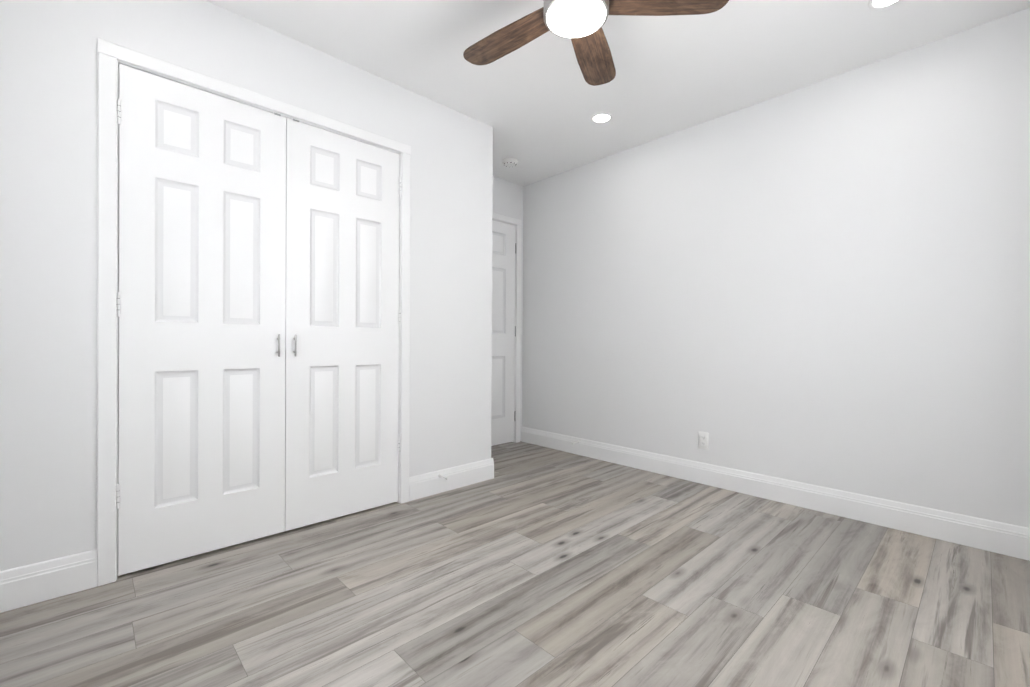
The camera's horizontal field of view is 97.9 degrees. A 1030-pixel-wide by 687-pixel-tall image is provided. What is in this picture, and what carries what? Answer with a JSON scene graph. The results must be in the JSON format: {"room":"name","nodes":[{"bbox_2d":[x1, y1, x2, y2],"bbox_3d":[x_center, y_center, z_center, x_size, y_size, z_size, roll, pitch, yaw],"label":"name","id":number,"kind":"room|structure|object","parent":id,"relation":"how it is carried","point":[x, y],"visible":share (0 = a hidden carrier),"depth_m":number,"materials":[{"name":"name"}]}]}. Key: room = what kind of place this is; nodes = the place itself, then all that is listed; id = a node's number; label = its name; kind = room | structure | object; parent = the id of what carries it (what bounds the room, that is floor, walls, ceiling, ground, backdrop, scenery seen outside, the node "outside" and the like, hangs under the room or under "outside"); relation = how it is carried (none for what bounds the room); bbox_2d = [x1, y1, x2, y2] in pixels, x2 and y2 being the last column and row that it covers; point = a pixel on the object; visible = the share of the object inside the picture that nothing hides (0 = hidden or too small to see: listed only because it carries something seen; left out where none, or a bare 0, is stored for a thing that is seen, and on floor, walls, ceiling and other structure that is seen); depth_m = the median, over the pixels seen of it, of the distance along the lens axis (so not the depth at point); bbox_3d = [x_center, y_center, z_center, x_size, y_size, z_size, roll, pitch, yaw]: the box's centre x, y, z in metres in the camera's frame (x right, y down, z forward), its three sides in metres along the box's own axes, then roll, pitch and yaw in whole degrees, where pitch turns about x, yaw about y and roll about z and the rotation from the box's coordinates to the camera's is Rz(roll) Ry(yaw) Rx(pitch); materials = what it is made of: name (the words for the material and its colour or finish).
{"room":"empty bedroom","nodes":[
{"label":"empty bedroom","id":0,"kind":"room"},
{"bbox_2d":[0,0,492,570],"bbox_3d":[-1.105,-0.284,2.283,2.515,2.440,0.100,0,0,-44],"label":"wall","id":1,"kind":"structure","parent":0,"point":[48,278],"depth_m":1.72,"materials":[{"name":"paint"}]},
{"bbox_2d":[118,63,285,575],"bbox_3d":[-1.351,-0.092,1.990,0.614,2.032,0.066,0,0,-44],"label":"closet door","id":2,"kind":"structure","parent":1,"relation":"in","point":[201,318],"depth_m":1.96,"materials":[{"name":"wood"}]},
{"bbox_2d":[0,458,493,612],"bbox_3d":[-1.030,0.867,2.285,2.430,0.140,0.015,0,0,-44],"label":"baseboard","id":3,"kind":"structure","parent":1,"relation":"attached to","point":[26,585],"depth_m":1.68,"materials":[{"name":"wood"}]},
{"bbox_2d":[97,38,410,585],"bbox_3d":[-1.154,-0.097,2.231,1.272,2.065,0.109,0,0,-44],"label":"door frame","id":4,"kind":"structure","parent":1,"relation":"attached to","point":[118,293],"depth_m":1.81,"materials":[{"name":"wood"}]},
{"bbox_2d":[285,118,399,530],"bbox_3d":[-0.904,-0.091,2.415,0.614,2.032,0.066,0,0,-44],"label":"closet door","id":5,"kind":"structure","parent":1,"relation":"in","point":[342,334],"depth_m":2.38,"materials":[{"name":"wood"}]},
{"bbox_2d":[492,176,522,440],"bbox_3d":[-1.190,-0.288,3.155,3.594,2.440,0.100,0,0,-44],"label":"wall","id":6,"kind":"structure","parent":0,"point":[507,199],"depth_m":4.20,"materials":[{"name":"paint"}]},
{"bbox_2d":[491,220,514,445],"bbox_3d":[-0.268,-0.094,3.949,0.764,2.032,0.104,0,0,-44],"label":"entry door","id":7,"kind":"structure","parent":6,"relation":"in","point":[503,325],"depth_m":4.13,"materials":[{"name":"wood"}]},
{"bbox_2d":[492,212,521,442],"bbox_3d":[-0.305,-0.119,3.988,0.891,2.107,0.116,0,0,-44],"label":"door frame","id":8,"kind":"structure","parent":6,"relation":"attached to","point":[507,219],"depth_m":4.23,"materials":[{"name":"wood"}]},
{"bbox_2d":[0,441,1029,686],"bbox_3d":[-0.003,0.993,1.907,3.594,0.100,3.560,0,0,-44],"label":"floor","id":9,"kind":"structure","parent":0,"point":[532,565],"depth_m":1.63,"materials":[{"name":"grey wood"}]},
{"bbox_2d":[206,0,1029,185],"bbox_3d":[0.010,-1.547,1.898,3.594,0.100,3.560,0,0,-44],"label":"ceiling","id":10,"kind":"structure","parent":0,"point":[538,103],"depth_m":2.33,"materials":[{"name":"paint"}]},
{"bbox_2d":[502,158,517,166],"bbox_3d":[-0.039,-1.485,3.693,0.132,0.036,0.132,0,0,-44],"label":"smoke detector","id":11,"kind":"object","parent":10,"relation":"attached to","point":[509,162],"visible":1,"depth_m":3.66,"materials":[{"name":"white plastic"}]},
{"bbox_2d":[463,0,728,85],"bbox_3d":[0.198,-1.354,1.687,1.079,0.281,1.069,0,0,-44],"label":"ceiling fan","id":12,"kind":"object","parent":10,"relation":"hanging from","point":[580,23],"visible":1,"depth_m":1.76,"materials":[{"name":"brown wood"}]},
{"bbox_2d":[591,113,611,123],"bbox_3d":[0.575,-1.495,2.976,0.138,0.006,0.138,0,0,-44],"label":"recessed light","id":13,"kind":"object","parent":10,"relation":"in","point":[599,118],"visible":1,"depth_m":2.97,"materials":[{"name":"white plastic"}]},
{"bbox_2d":[868,0,900,9],"bbox_3d":[1.604,-1.486,1.925,0.138,0.006,0.138,0,0,-44],"label":"recessed light","id":14,"kind":"object","parent":10,"relation":"in","point":[877,4],"visible":1,"depth_m":1.96,"materials":[{"name":"white plastic"}]},
{"bbox_2d":[522,8,1029,527],"bbox_3d":[1.302,-0.274,3.071,0.100,2.440,3.460,0,0,-44],"label":"wall","id":15,"kind":"structure","parent":0,"point":[824,284],"depth_m":2.54,"materials":[{"name":"paint"}]},
{"bbox_2d":[698,431,708,449],"bbox_3d":[1.272,0.656,3.024,0.007,0.115,0.070,0,0,-44],"label":"electrical outlet plate","id":16,"kind":"object","parent":15,"relation":"attached to","point":[703,440],"visible":1,"depth_m":3.02,"materials":[{"name":"white plastic"}]},
{"bbox_2d":[521,427,1029,560],"bbox_3d":[1.220,0.875,3.072,0.015,0.140,3.360,0,0,-44],"label":"baseboard","id":17,"kind":"structure","parent":15,"relation":"attached to","point":[994,536],"depth_m":2.53,"materials":[{"name":"wood"}]}
]}

